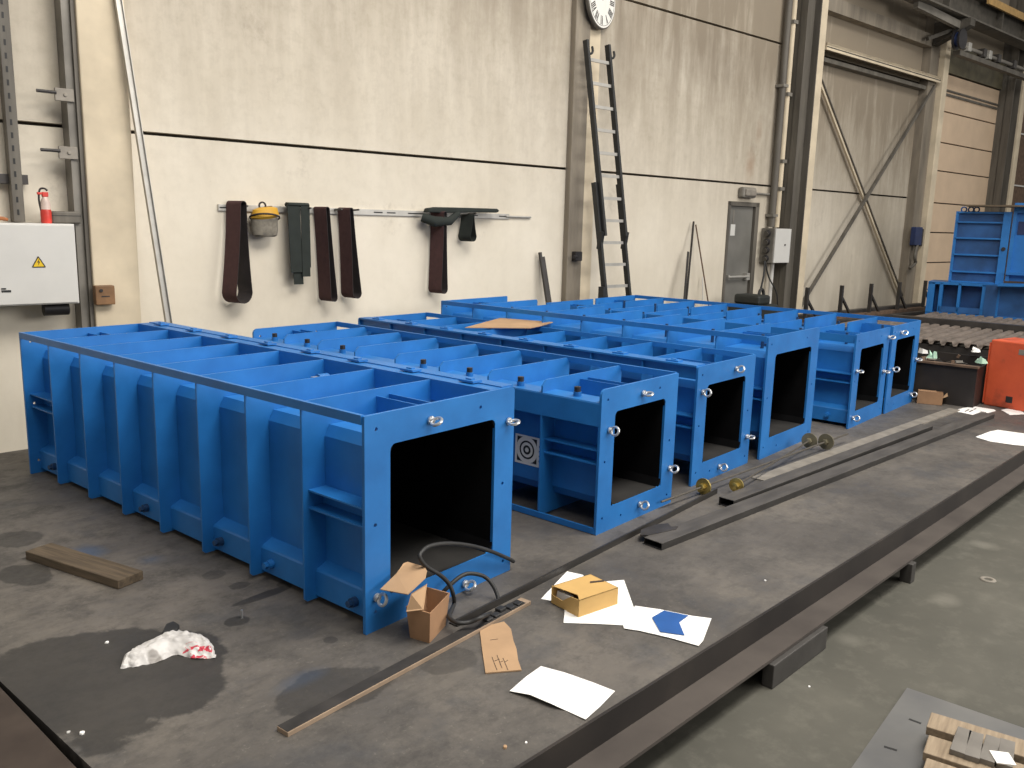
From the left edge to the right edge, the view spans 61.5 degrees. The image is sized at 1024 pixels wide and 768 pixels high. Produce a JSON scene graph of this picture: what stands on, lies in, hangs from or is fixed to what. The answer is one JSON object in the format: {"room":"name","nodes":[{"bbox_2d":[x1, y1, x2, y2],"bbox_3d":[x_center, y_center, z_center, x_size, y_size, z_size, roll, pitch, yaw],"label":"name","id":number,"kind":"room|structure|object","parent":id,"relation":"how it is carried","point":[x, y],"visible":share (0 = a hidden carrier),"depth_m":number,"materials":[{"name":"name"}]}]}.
{"room":"factory workshop","nodes":[
{"label":"factory workshop","id":0,"kind":"room"},
{"bbox_2d":[0,0,1009,452],"bbox_3d":[1.084,-4.819,9.967,24.900,9.500,0.121,-8,14,-41],"label":"wall","id":1,"kind":"structure","parent":0,"point":[696,93],"depth_m":8.78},
{"bbox_2d":[0,0,27,221],"bbox_3d":[-3.545,-4.133,5.740,0.190,6.000,0.102,-8,14,-41],"label":"cable tray","id":2,"kind":"object","parent":1,"relation":"attached to","point":[14,178],"visible":1,"depth_m":6.14,"materials":[{"name":"metal"}]},
{"bbox_2d":[0,222,78,315],"bbox_3d":[-3.767,-0.806,6.125,1.170,0.680,0.318,-8,14,-41],"label":"electrical cabinet","id":3,"kind":"object","parent":1,"relation":"attached to","point":[38,263],"visible":0.95,"depth_m":6.22,"materials":[{"name":"grey metal"}]},
{"bbox_2d":[37,187,51,222],"bbox_3d":[-3.415,-1.304,6.282,0.087,0.258,0.074,-8,14,-41],"label":"fire extinguisher","id":4,"kind":"object","parent":3,"relation":"on","point":[44,204],"visible":0.99,"depth_m":6.26,"materials":[{"name":"red metal"}]},
{"bbox_2d":[51,211,80,223],"bbox_3d":[-3.360,-1.250,6.453,0.202,0.090,0.142,-8,14,-41],"label":"wall bracket","id":5,"kind":"object","parent":3,"relation":"on","point":[60,217],"visible":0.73,"depth_m":6.40,"materials":[{"name":"metal"}]},
{"bbox_2d":[218,204,530,218],"bbox_3d":[-1.106,-1.682,8.464,3.620,0.056,0.150,-8,14,-41],"label":"wall rail","id":6,"kind":"object","parent":1,"relation":"attached to","point":[221,207],"visible":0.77,"depth_m":8.43,"materials":[{"name":"metal"}]},
{"bbox_2d":[222,201,252,303],"bbox_3d":[-2.368,-1.130,7.388,0.177,0.870,0.190,7,12,28],"label":"belt","id":7,"kind":"object","parent":6,"relation":"hanging from","point":[237,271],"visible":1,"depth_m":7.36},
{"bbox_2d":[249,201,279,236],"bbox_3d":[-2.156,-1.437,7.505,0.264,0.301,0.258,-8,14,-41],"label":"lamp","id":8,"kind":"object","parent":6,"relation":"hanging from","point":[264,220],"visible":1,"depth_m":7.45,"materials":[{"name":"grey"}]},
{"bbox_2d":[285,202,310,284],"bbox_3d":[-1.932,-1.268,7.779,0.230,0.728,0.087,-8,14,-41],"label":"strips","id":9,"kind":"object","parent":6,"relation":"hanging from","point":[299,232],"visible":1,"depth_m":7.75,"materials":[{"name":"rubber"}]},
{"bbox_2d":[313,207,337,301],"bbox_3d":[-1.724,-1.199,7.962,0.182,0.865,0.116,9,13,35],"label":"belt","id":10,"kind":"object","parent":6,"relation":"hanging from","point":[327,287],"visible":1,"depth_m":7.94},
{"bbox_2d":[338,207,361,298],"bbox_3d":[-1.532,-1.236,8.129,0.180,0.845,0.131,10,13,37],"label":"belt","id":11,"kind":"object","parent":6,"relation":"hanging from","point":[349,266],"visible":0.98,"depth_m":8.10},
{"bbox_2d":[428,211,447,293],"bbox_3d":[-0.753,-1.345,8.802,0.180,0.830,0.100,9,13,35],"label":"belt","id":12,"kind":"object","parent":6,"relation":"hanging from","point":[438,276],"visible":0.88,"depth_m":8.79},
{"bbox_2d":[421,207,498,226],"bbox_3d":[-0.520,-1.723,8.899,0.993,0.205,0.170,-8,14,-41],"label":"tool","id":13,"kind":"object","parent":6,"relation":"hanging from","point":[435,221],"visible":0.98,"depth_m":8.71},
{"bbox_2d":[458,214,476,241],"bbox_3d":[-0.466,-1.635,9.007,0.160,0.280,0.110,9,13,33],"label":"belt","id":14,"kind":"object","parent":6,"relation":"hanging from","point":[467,231],"visible":1,"depth_m":8.99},
{"bbox_2d":[0,120,905,197],"bbox_3d":[-0.308,-4.643,8.838,21.300,9.500,0.066,-8,14,-41],"label":"joint","id":15,"kind":"object","parent":1,"relation":"attached to","point":[1,121],"depth_m":8.44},
{"bbox_2d":[586,0,614,29],"bbox_3d":[1.013,-4.366,9.765,0.047,0.640,0.640,9,13,34],"label":"wall clock","id":16,"kind":"object","parent":1,"relation":"attached to","point":[600,12],"visible":1,"depth_m":9.77,"materials":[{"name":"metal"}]},
{"bbox_2d":[721,201,759,310],"bbox_3d":[3.291,-1.548,12.629,0.770,2.200,0.168,-8,14,-41],"label":"door","id":17,"kind":"structure","parent":1,"relation":"in","point":[742,217],"depth_m":12.57,"materials":[{"name":"grey paint"}]},
{"bbox_2d":[738,187,769,197],"bbox_3d":[3.545,-2.763,12.466,0.770,0.150,0.125,-8,14,-41],"label":"lamp","id":18,"kind":"object","parent":1,"relation":"attached to","point":[744,192],"visible":1,"depth_m":12.26,"materials":[{"name":"metal"}]},
{"bbox_2d":[760,228,791,262],"bbox_3d":[3.927,-2.068,12.854,0.496,0.510,0.250,-8,14,-41],"label":"box","id":19,"kind":"object","parent":1,"relation":"attached to","point":[775,242],"visible":1,"depth_m":12.74,"materials":[{"name":"grey paint"}]},
{"bbox_2d":[765,0,792,226],"bbox_3d":[3.946,-5.773,12.180,0.130,6.990,0.140,-8,14,-41],"label":"cable conduit","id":20,"kind":"object","parent":1,"relation":"attached to","point":[782,85],"visible":1,"depth_m":12.47,"materials":[{"name":"metal"}]},
{"bbox_2d":[775,0,797,226],"bbox_3d":[4.078,-5.796,12.322,0.110,6.990,0.100,-8,14,-41],"label":"cable conduit","id":21,"kind":"object","parent":1,"relation":"attached to","point":[794,22],"visible":0.79,"depth_m":12.63,"materials":[{"name":"beige metal"}]},
{"bbox_2d":[828,0,932,47],"bbox_3d":[5.967,-5.856,13.980,3.680,0.200,0.160,-8,14,-41],"label":"beam","id":22,"kind":"structure","parent":1,"relation":"attached to","point":[840,9],"depth_m":13.83,"materials":[{"name":"metal"}]},
{"bbox_2d":[823,42,940,89],"bbox_3d":[6.096,-5.178,14.184,4.000,0.240,0.242,-8,14,-41],"label":"beam","id":23,"kind":"structure","parent":1,"relation":"attached to","point":[832,48],"depth_m":13.97,"materials":[{"name":"beige metal"}]},
{"bbox_2d":[925,46,1004,305],"bbox_3d":[8.816,-3.806,17.133,3.150,5.250,0.160,-8,14,-41],"label":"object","id":24,"kind":"structure","parent":1,"relation":"in","point":[972,93],"depth_m":16.99,"materials":[{"name":"metal"}]},
{"bbox_2d":[1004,114,1023,283],"bbox_3d":[13.096,-6.480,20.436,7.060,9.500,0.070,-8,14,-41],"label":"door","id":25,"kind":"structure","parent":1,"relation":"in","point":[1018,193],"depth_m":19.22,"materials":[{"name":"metal"}]},
{"bbox_2d":[68,343,1023,767],"bbox_3d":[6.460,0.683,7.852,18.000,0.250,32.000,10,14,40],"label":"floor","id":26,"kind":"structure","parent":0,"point":[949,634],"depth_m":3.67,"materials":[{"name":"concrete"}]},
{"bbox_2d":[54,0,89,327],"bbox_3d":[-3.248,-4.184,5.999,0.055,9.500,0.180,-8,14,-41],"label":"column","id":27,"kind":"structure","parent":26,"relation":"on","point":[62,18],"depth_m":6.41,"materials":[{"name":"metal"}]},
{"bbox_2d":[36,87,73,101],"bbox_3d":[-3.311,-2.103,6.237,0.250,0.090,0.032,-8,14,-41],"label":"clip","id":28,"kind":"object","parent":27,"relation":"attached to","point":[60,94],"visible":1,"depth_m":6.26,"materials":[{"name":"metal"}]},
{"bbox_2d":[40,146,77,159],"bbox_3d":[-3.321,-1.701,6.313,0.250,0.090,0.032,-8,14,-41],"label":"clip","id":29,"kind":"object","parent":27,"relation":"attached to","point":[64,152],"visible":1,"depth_m":6.34,"materials":[{"name":"metal"}]},
{"bbox_2d":[69,0,94,326],"bbox_3d":[-3.206,-4.187,6.017,0.029,9.500,0.210,-8,14,-41],"label":"column","id":30,"kind":"structure","parent":26,"relation":"on","point":[71,2],"depth_m":6.41,"materials":[{"name":"metal"}]},
{"bbox_2d":[74,0,140,326],"bbox_3d":[-3.058,-4.204,6.127,0.340,9.500,0.240,-8,14,-41],"label":"column","id":31,"kind":"structure","parent":26,"relation":"on","point":[104,95],"depth_m":6.50,"materials":[{"name":"paint"}]},
{"bbox_2d":[93,285,114,304],"bbox_3d":[-3.125,-0.682,6.595,0.140,0.145,0.080,-8,14,-41],"label":"junction box","id":32,"kind":"object","parent":31,"relation":"attached to","point":[102,294],"visible":1,"depth_m":6.57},
{"bbox_2d":[114,0,172,322],"bbox_3d":[-2.788,-1.271,6.673,0.415,3.494,0.058,-1,11,-13],"label":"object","id":33,"kind":"object","parent":26,"relation":"on","point":[119,9],"visible":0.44,"depth_m":6.57,"materials":[{"name":"metal"}]},
{"bbox_2d":[538,252,551,302],"bbox_3d":[0.451,-0.771,9.951,0.343,1.488,0.086,4,11,13],"label":"bar","id":34,"kind":"object","parent":26,"relation":"on","point":[542,261],"visible":0.36,"depth_m":9.88,"materials":[{"name":"metal"}]},
{"bbox_2d":[561,0,590,300],"bbox_3d":[0.792,-4.757,9.593,0.240,9.500,0.100,-8,14,-41],"label":"column","id":35,"kind":"structure","parent":26,"relation":"on","point":[580,20],"depth_m":9.93,"materials":[{"name":"concrete"}]},
{"bbox_2d":[580,23,600,299],"bbox_3d":[0.948,-4.785,9.762,0.220,9.500,0.050,-8,14,-41],"label":"column","id":36,"kind":"structure","parent":26,"relation":"on","point":[595,34],"depth_m":10.22,"materials":[{"name":"paint"}]},
{"bbox_2d":[683,221,694,298],"bbox_3d":[2.316,-1.212,11.467,0.058,1.890,0.716,5,11,16],"label":"bar","id":37,"kind":"object","parent":26,"relation":"on","point":[688,260],"visible":0.5,"depth_m":11.50,"materials":[{"name":"metal"}]},
{"bbox_2d":[728,288,777,318],"bbox_3d":[3.362,-0.833,12.044,0.560,1.012,0.480,-8,14,-41],"label":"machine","id":38,"kind":"object","parent":26,"relation":"on","point":[759,299],"visible":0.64,"depth_m":11.85,"materials":[{"name":"black metal"}]},
{"bbox_2d":[768,263,773,303],"bbox_3d":[3.905,-1.172,13.079,0.057,1.325,0.060,-8,14,-41],"label":"conduit","id":39,"kind":"object","parent":26,"relation":"on","point":[771,273],"visible":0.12,"depth_m":12.99,"materials":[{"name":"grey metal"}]},
{"bbox_2d":[761,625,827,688],"bbox_3d":[1.211,1.154,3.668,0.050,0.105,0.500,12,15,43],"label":"support block","id":40,"kind":"object","parent":26,"relation":"on","point":[786,664],"visible":0.9,"depth_m":3.61,"materials":[{"name":"metal"}]},
{"bbox_2d":[771,0,822,311],"bbox_3d":[4.292,-5.230,12.588,0.380,9.500,0.270,-8,14,-41],"label":"column","id":41,"kind":"structure","parent":26,"relation":"on","point":[809,12],"depth_m":12.84,"materials":[{"name":"metal"}]},
{"bbox_2d":[796,0,828,313],"bbox_3d":[4.508,-5.256,12.758,0.190,9.500,0.240,-8,14,-41],"label":"column","id":42,"kind":"structure","parent":26,"relation":"on","point":[825,5],"depth_m":13.00,"materials":[{"name":"beige metal"}]},
{"bbox_2d":[803,280,927,342],"bbox_3d":[5.963,-1.128,14.011,4.632,1.000,0.860,-8,14,-41],"label":"rack","id":43,"kind":"object","parent":26,"relation":"on","point":[899,296],"visible":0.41,"depth_m":13.92,"materials":[{"name":"metal"}]},
{"bbox_2d":[798,303,920,318],"bbox_3d":[5.783,-1.057,14.204,4.300,0.380,0.111,-8,14,-41],"label":"steel billet","id":44,"kind":"object","parent":43,"relation":"in","point":[858,310],"visible":0.16,"depth_m":14.27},
{"bbox_2d":[802,306,925,322],"bbox_3d":[5.872,-1.014,14.109,4.300,0.335,0.110,-8,14,-41],"label":"steel billet","id":45,"kind":"object","parent":43,"relation":"in","point":[890,311],"visible":0.04,"depth_m":14.40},
{"bbox_2d":[836,310,924,323],"bbox_3d":[5.961,-0.971,14.015,4.300,0.290,0.111,-8,14,-41],"label":"steel billet","id":46,"kind":"object","parent":43,"relation":"in","point":[919,312],"visible":0.04,"depth_m":14.22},
{"bbox_2d":[899,561,915,583],"bbox_3d":[2.115,1.001,4.597,0.060,0.108,0.060,12,15,43],"label":"support block","id":47,"kind":"object","parent":26,"relation":"on","point":[907,573],"visible":0.97,"depth_m":4.57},
{"bbox_2d":[895,15,940,304],"bbox_3d":[7.468,-5.676,15.392,0.340,9.500,0.180,-8,14,-41],"label":"column","id":48,"kind":"structure","parent":26,"relation":"on","point":[930,57],"depth_m":15.62,"materials":[{"name":"metal"}]},
{"bbox_2d":[802,78,935,306],"bbox_3d":[5.979,-3.170,14.498,4.130,4.042,0.133,-8,14,-41],"label":"cross bracing","id":49,"kind":"object","parent":48,"relation":"attached to","point":[864,196],"visible":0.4,"depth_m":14.34,"materials":[{"name":"beige metal"}]},
{"bbox_2d":[908,227,923,269],"bbox_3d":[7.441,-2.493,15.825,0.396,0.774,0.130,-8,14,-41],"label":"box","id":50,"kind":"object","parent":48,"relation":"attached to","point":[916,237],"visible":1,"depth_m":15.73,"materials":[{"name":"blue plastic"}]},
{"bbox_2d":[913,1,975,46],"bbox_3d":[7.091,-6.043,14.426,1.754,0.420,0.600,-8,14,-41],"label":"bracket","id":51,"kind":"object","parent":48,"relation":"attached to","point":[943,30],"visible":0.95,"depth_m":14.70,"materials":[{"name":"metal"}]},
{"bbox_2d":[951,28,966,49],"bbox_3d":[7.705,-5.938,14.820,0.340,0.340,0.130,-8,14,-41],"label":"cable reel","id":52,"kind":"object","parent":51,"relation":"attached to","point":[958,39],"visible":1,"depth_m":14.76,"materials":[{"name":"blue plastic"}]},
{"bbox_2d":[904,0,1023,50],"bbox_3d":[8.707,-6.649,15.624,8.900,0.450,0.361,-8,14,-41],"label":"runway","id":53,"kind":"object","parent":51,"relation":"on","point":[996,19],"visible":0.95,"depth_m":15.53,"materials":[{"name":"paint"}]},
{"bbox_2d":[953,42,1023,80],"bbox_3d":[9.092,-6.069,16.192,3.500,0.260,0.140,-8,14,-41],"label":"crane rail","id":54,"kind":"object","parent":51,"relation":"attached to","point":[983,56],"visible":0.96,"depth_m":15.92,"materials":[{"name":"metal"}]},
{"bbox_2d":[836,319,1023,356],"bbox_3d":[6.090,-0.169,9.901,4.608,0.645,1.900,10,14,40],"label":"sheet","id":55,"kind":"object","parent":26,"relation":"on","point":[934,333],"visible":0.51,"depth_m":10.13,"materials":[{"name":"metal"}]},
{"bbox_2d":[892,314,1023,332],"bbox_3d":[6.968,-0.574,10.460,4.500,0.140,0.120,10,14,40],"label":"steel beam","id":56,"kind":"structure","parent":55,"relation":"on","point":[952,322],"depth_m":11.24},
{"bbox_2d":[912,40,951,302],"bbox_3d":[7.711,-5.697,15.539,0.200,9.500,0.280,-8,14,-41],"label":"column","id":57,"kind":"structure","parent":26,"relation":"on","point":[945,50],"depth_m":15.74,"materials":[{"name":"beige metal"}]},
{"bbox_2d":[852,688,1023,767],"bbox_3d":[1.526,1.338,3.003,0.545,0.007,0.911,10,14,40],"label":"floor plate","id":58,"kind":"object","parent":26,"relation":"on","point":[900,741],"visible":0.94,"depth_m":3.23,"materials":[{"name":"metal"}]},
{"bbox_2d":[917,312,1023,344],"bbox_3d":[7.534,-0.391,11.280,4.232,0.645,1.700,10,14,40],"label":"sheet","id":59,"kind":"object","parent":26,"relation":"on","point":[980,318],"visible":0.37,"depth_m":12.42,"materials":[{"name":"metal"}]},
{"bbox_2d":[922,712,1023,767],"bbox_3d":[1.929,1.358,2.686,1.200,0.094,0.450,8,13,33],"label":"pallet","id":60,"kind":"object","parent":26,"relation":"on","point":[941,730],"visible":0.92,"depth_m":2.98,"materials":[{"name":"brown wood"}]},
{"bbox_2d":[949,726,971,758],"bbox_3d":[1.550,1.236,2.970,0.046,0.020,0.170,9,13,35],"label":"bar","id":61,"kind":"object","parent":60,"relation":"on","point":[959,743],"visible":0.9,"depth_m":2.95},
{"bbox_2d":[964,731,983,763],"bbox_3d":[1.582,1.241,2.946,0.046,0.020,0.170,8,13,32],"label":"bar","id":62,"kind":"object","parent":60,"relation":"on","point":[975,741],"visible":0.92,"depth_m":2.92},
{"bbox_2d":[979,734,999,767],"bbox_3d":[1.625,1.246,2.926,0.046,0.020,0.170,9,13,35],"label":"bar","id":63,"kind":"object","parent":60,"relation":"on","point":[992,743],"visible":0.94,"depth_m":2.92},
{"bbox_2d":[996,738,1014,767],"bbox_3d":[1.668,1.251,2.906,0.046,0.020,0.170,8,13,32],"label":"bar","id":64,"kind":"object","parent":60,"relation":"on","point":[1005,745],"visible":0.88,"depth_m":2.92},
{"bbox_2d":[989,750,1016,765],"bbox_3d":[1.634,1.246,2.865,0.060,0.004,0.070,3,11,10],"label":"paper tag","id":65,"kind":"object","parent":64,"relation":"on","point":[1004,758],"visible":1,"depth_m":2.86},
{"bbox_2d":[925,280,1023,343],"bbox_3d":[7.944,-1.056,13.527,2.600,1.140,0.850,8,13,32],"label":"frame","id":66,"kind":"object","parent":26,"relation":"on","point":[1005,300],"visible":0.74,"depth_m":13.73,"materials":[{"name":"paint"}]},
{"bbox_2d":[948,206,1012,283],"bbox_3d":[7.448,-2.210,13.684,0.780,1.198,0.235,8,13,32],"label":"steel formwork","id":67,"kind":"object","parent":66,"relation":"on","point":[980,245],"visible":0.96,"depth_m":13.66,"materials":[{"name":"paint"}]},
{"bbox_2d":[966,205,1023,207],"bbox_3d":[8.033,-2.712,13.155,1.900,0.025,0.500,8,13,32],"label":"board","id":68,"kind":"object","parent":67,"relation":"on","point":[1000,206],"visible":0.8,"depth_m":13.26,"materials":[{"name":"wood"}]},
{"bbox_2d":[1005,203,1023,281],"bbox_3d":[8.209,-2.155,13.185,1.000,1.200,0.260,8,13,32],"label":"frame","id":69,"kind":"object","parent":66,"relation":"on","point":[1014,270],"visible":1,"depth_m":13.38,"materials":[{"name":"paint"}]},
{"bbox_2d":[984,0,1023,211],"bbox_3d":[10.238,-6.048,17.748,0.350,9.500,0.350,-8,14,-41],"label":"column","id":70,"kind":"structure","parent":26,"relation":"on","point":[1009,96],"depth_m":17.80,"materials":[{"name":"metal"}]},
{"bbox_2d":[1005,72,1023,211],"bbox_3d":[10.482,-6.073,17.916,0.200,9.500,0.360,-8,14,-41],"label":"column","id":71,"kind":"structure","parent":26,"relation":"on","point":[1021,101],"depth_m":17.98,"materials":[{"name":"beige metal"}]},
{"bbox_3d":[0.810,0.531,6.728,5.120,0.175,8.100,10,14,40],"label":"frame","id":72,"kind":"object","parent":26,"relation":"on","visible":0},
{"bbox_2d":[0,398,1023,767],"bbox_3d":[0.775,0.413,6.739,5.325,0.050,9.100,10,14,40],"label":"platform","id":73,"kind":"object","parent":72,"relation":"on","point":[288,654],"visible":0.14,"depth_m":3.47,"materials":[{"name":"metal"}]},
{"bbox_2d":[0,688,75,767],"bbox_3d":[-2.556,1.051,3.368,4.770,0.225,0.455,10,14,40],"label":"beam","id":74,"kind":"structure","parent":73,"relation":"attached to","point":[23,744],"depth_m":2.63,"materials":[{"name":"metal"}]},
{"bbox_2d":[25,543,142,588],"bbox_3d":[-1.958,0.826,3.926,0.645,0.042,0.130,7,12,27],"label":"wooden plank","id":75,"kind":"object","parent":73,"relation":"on","point":[87,566],"visible":1,"depth_m":3.88,"materials":[{"name":"wood"}]},
{"bbox_2d":[120,621,215,668],"bbox_3d":[-1.290,0.969,3.266,0.326,0.047,0.305,-2,11,-16],"label":"plastic bag","id":76,"kind":"object","parent":73,"relation":"on","point":[172,641],"visible":1,"depth_m":3.19,"materials":[{"name":"white plastic"}]},
{"bbox_2d":[19,321,520,634],"bbox_3d":[-1.462,0.277,4.584,3.200,0.902,0.892,10,14,39],"label":"steel formwork","id":77,"kind":"object","parent":73,"relation":"on","point":[325,473],"visible":0.98,"depth_m":4.03,"materials":[{"name":"blue paint"}]},
{"bbox_2d":[262,559,274,569],"bbox_3d":[-1.085,0.805,3.828,0.042,0.041,0.044,10,14,39],"label":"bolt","id":78,"kind":"object","parent":77,"relation":"attached to","point":[269,564],"depth_m":3.82,"materials":[{"name":"blue paint"}]},
{"bbox_2d":[345,596,358,607],"bbox_3d":[-0.647,0.883,3.473,0.042,0.041,0.044,10,14,39],"label":"bolt","id":79,"kind":"object","parent":77,"relation":"attached to","point":[353,601],"depth_m":3.46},
{"bbox_2d":[277,598,530,736],"bbox_3d":[-0.332,1.009,3.209,0.056,0.031,1.271,10,13,37],"label":"wooden lath","id":80,"kind":"object","parent":73,"relation":"on","point":[327,707],"visible":0.97,"depth_m":3.08,"materials":[{"name":"brown wood"}]},
{"bbox_2d":[380,562,449,642],"bbox_3d":[-0.375,0.866,3.401,0.216,0.239,0.242,6,12,24],"label":"open cardboard box","id":81,"kind":"object","parent":73,"relation":"on","point":[427,607],"visible":1,"depth_m":3.35,"materials":[{"name":"cardboard"}]},
{"bbox_2d":[252,321,678,534],"bbox_3d":[-0.467,0.150,5.718,3.211,0.782,0.778,10,14,40],"label":"steel formwork","id":82,"kind":"object","parent":73,"relation":"on","point":[607,442],"visible":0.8,"depth_m":4.93,"materials":[{"name":"blue paint"}]},
{"bbox_2d":[517,436,536,463],"bbox_3d":[0.094,0.378,4.905,0.168,0.144,0.001,10,14,40],"label":"print","id":83,"kind":"object","parent":82,"relation":"attached to","point":[526,445],"depth_m":4.91},
{"bbox_2d":[480,622,521,673],"bbox_3d":[-0.052,1.008,3.313,0.133,0.006,0.400,0,11,-7],"label":"cardboard piece","id":84,"kind":"object","parent":73,"relation":"on","point":[499,650],"visible":1,"depth_m":3.28,"materials":[{"name":"cardboard"}]},
{"bbox_2d":[358,312,755,486],"bbox_3d":[0.188,-0.013,6.659,3.330,0.787,0.797,11,14,40],"label":"steel formwork","id":85,"kind":"object","parent":73,"relation":"on","point":[714,400],"visible":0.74,"depth_m":5.89,"materials":[{"name":"blue paint"}]},
{"bbox_2d":[465,318,552,327],"bbox_3d":[-0.007,-0.489,7.075,0.504,0.019,0.707,6,12,22],"label":"cardboard sheet","id":86,"kind":"object","parent":85,"relation":"on","point":[500,322],"visible":0.98,"depth_m":7.07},
{"bbox_2d":[510,666,614,719],"bbox_3d":[0.176,1.067,3.009,0.309,0.015,0.227,8,13,32],"label":"paper sheet","id":87,"kind":"object","parent":73,"relation":"on","point":[580,697],"visible":1,"depth_m":3.00,"materials":[{"name":"paper"}]},
{"bbox_2d":[449,489,716,626],"bbox_3d":[0.504,0.808,4.389,0.045,0.032,2.371,10,14,38],"label":"bar","id":88,"kind":"object","parent":73,"relation":"on","point":[528,586],"visible":0.95,"depth_m":4.10,"materials":[{"name":"metal"}]},
{"bbox_2d":[417,541,514,624],"bbox_3d":[-0.114,0.795,3.708,0.279,0.348,0.694,7,12,25],"label":"hose","id":89,"kind":"object","parent":88,"relation":"on","point":[424,564],"visible":0.95,"depth_m":3.57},
{"bbox_2d":[541,571,633,624],"bbox_3d":[0.342,0.939,3.749,0.406,0.002,0.521,5,11,18],"label":"paper sheet","id":90,"kind":"object","parent":73,"relation":"on","point":[617,614],"visible":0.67,"depth_m":3.63,"materials":[{"name":"paper"}]},
{"bbox_2d":[551,574,617,617],"bbox_3d":[0.313,0.906,3.700,0.228,0.078,0.175,-7,13,-37],"label":"carton","id":91,"kind":"object","parent":90,"relation":"on","point":[587,594],"visible":1,"depth_m":3.66,"materials":[{"name":"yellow cardboard"}]},
{"bbox_2d":[583,39,631,297],"bbox_3d":[1.153,-2.063,10.000,0.737,3.615,0.416,-8,14,-41],"label":"ladder","id":92,"kind":"object","parent":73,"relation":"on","point":[597,187],"visible":0.94,"depth_m":9.88,"materials":[{"name":"metal"}]},
{"bbox_2d":[441,296,819,459],"bbox_3d":[0.843,-0.174,7.360,3.196,0.878,0.925,10,14,40],"label":"steel formwork","id":93,"kind":"object","parent":73,"relation":"on","point":[785,364],"visible":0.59,"depth_m":6.66,"materials":[{"name":"blue paint"}]},
{"bbox_2d":[623,606,710,645],"bbox_3d":[0.634,0.985,3.529,0.324,0.001,0.264,6,11,21],"label":"paper sheet","id":94,"kind":"object","parent":73,"relation":"on","point":[694,628],"visible":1,"depth_m":3.52,"materials":[{"name":"paper"}]},
{"bbox_2d":[652,610,687,634],"bbox_3d":[0.646,0.979,3.541,0.142,0.003,0.198,4,11,15],"label":"plastic offcut","id":95,"kind":"object","parent":94,"relation":"on","point":[665,621],"visible":1,"depth_m":3.54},
{"bbox_2d":[546,299,895,428],"bbox_3d":[1.858,-0.285,8.340,3.286,0.785,0.830,11,14,40],"label":"steel formwork","id":96,"kind":"object","parent":73,"relation":"on","point":[851,371],"visible":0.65,"depth_m":7.35,"materials":[{"name":"blue paint"}]},
{"bbox_2d":[660,433,848,502],"bbox_3d":[1.722,0.527,5.796,2.419,0.130,0.122,-9,15,-43],"label":"rod","id":97,"kind":"object","parent":73,"relation":"on","point":[826,441],"visible":0.99,"depth_m":5.59,"materials":[{"name":"grey metal"}]},
{"bbox_2d":[595,295,922,413],"bbox_3d":[2.426,-0.392,8.960,3.286,0.793,0.805,11,14,40],"label":"steel formwork","id":98,"kind":"object","parent":73,"relation":"on","point":[902,358],"visible":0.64,"depth_m":8.27,"materials":[{"name":"blue paint"}]},
{"bbox_2d":[514,450,1023,767],"bbox_3d":[2.071,0.882,4.607,0.128,0.121,8.200,12,15,43],"label":"beam","id":99,"kind":"structure","parent":73,"relation":"attached to","point":[619,735],"depth_m":3.54,"materials":[{"name":"metal"}]},
{"bbox_2d":[729,433,817,490],"bbox_3d":[1.797,0.517,5.832,0.116,0.117,1.459,9,13,35],"label":"rod","id":100,"kind":"object","parent":73,"relation":"on","point":[808,439],"visible":0.92,"depth_m":5.85,"materials":[{"name":"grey metal"}]},
{"bbox_2d":[644,412,994,549],"bbox_3d":[2.487,0.545,6.039,4.890,0.038,0.116,-9,15,-43],"label":"metal bar","id":101,"kind":"object","parent":73,"relation":"on","point":[695,527],"visible":1,"depth_m":5.35,"materials":[{"name":"metal"}]},
{"bbox_2d":[640,523,677,535],"bbox_3d":[0.759,0.766,4.530,0.264,0.008,0.105,-5,12,-31],"label":"plate","id":102,"kind":"object","parent":101,"relation":"on","point":[658,528],"visible":1,"depth_m":4.52,"materials":[{"name":"metal"}]},
{"bbox_2d":[719,424,932,506],"bbox_3d":[2.339,0.529,6.073,3.013,0.050,0.100,-9,15,-43],"label":"tube","id":103,"kind":"object","parent":73,"relation":"on","point":[750,491],"visible":0.84,"depth_m":5.79,"materials":[{"name":"metal"}]},
{"bbox_2d":[751,408,959,480],"bbox_3d":[2.853,0.429,6.785,3.485,0.010,0.100,-9,15,-43],"label":"bar","id":104,"kind":"object","parent":73,"relation":"on","point":[775,472],"visible":0.79,"depth_m":6.52,"materials":[{"name":"metal"}]},
{"bbox_2d":[917,389,947,405],"bbox_3d":[4.023,0.129,8.236,0.260,0.120,0.110,7,12,25],"label":"carton","id":105,"kind":"object","parent":73,"relation":"on","point":[931,397],"visible":1,"depth_m":8.20,"materials":[{"name":"cardboard"}]},
{"bbox_2d":[912,349,987,407],"bbox_3d":[3.274,-0.275,9.540,3.610,0.393,0.980,10,14,40],"label":"trough","id":106,"kind":"object","parent":73,"relation":"on","point":[963,384],"visible":0.21,"depth_m":8.22,"materials":[{"name":"metal"}]},
{"bbox_2d":[920,354,977,365],"bbox_3d":[3.281,-0.302,9.550,3.540,0.402,0.890,10,14,40],"label":"scrap","id":107,"kind":"object","parent":106,"relation":"in","point":[958,355],"visible":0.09,"depth_m":8.62,"materials":[{"name":"metal"}]},
{"bbox_2d":[958,406,995,414],"bbox_3d":[4.283,0.246,7.965,0.448,0.002,0.237,-7,14,-38],"label":"printed paper","id":108,"kind":"object","parent":73,"relation":"on","point":[968,410],"visible":0.96,"depth_m":7.97,"materials":[{"name":"paper"}]},
{"bbox_2d":[976,430,1023,445],"bbox_3d":[4.003,0.431,6.948,0.389,0.002,0.524,10,14,40],"label":"paper sheet","id":109,"kind":"object","parent":73,"relation":"on","point":[999,436],"visible":1,"depth_m":6.94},
{"bbox_2d":[982,337,1023,411],"bbox_3d":[4.904,-0.072,8.053,0.423,0.630,0.712,-6,13,-34],"label":"block","id":110,"kind":"object","parent":73,"relation":"on","point":[1004,378],"visible":1,"depth_m":8.08,"materials":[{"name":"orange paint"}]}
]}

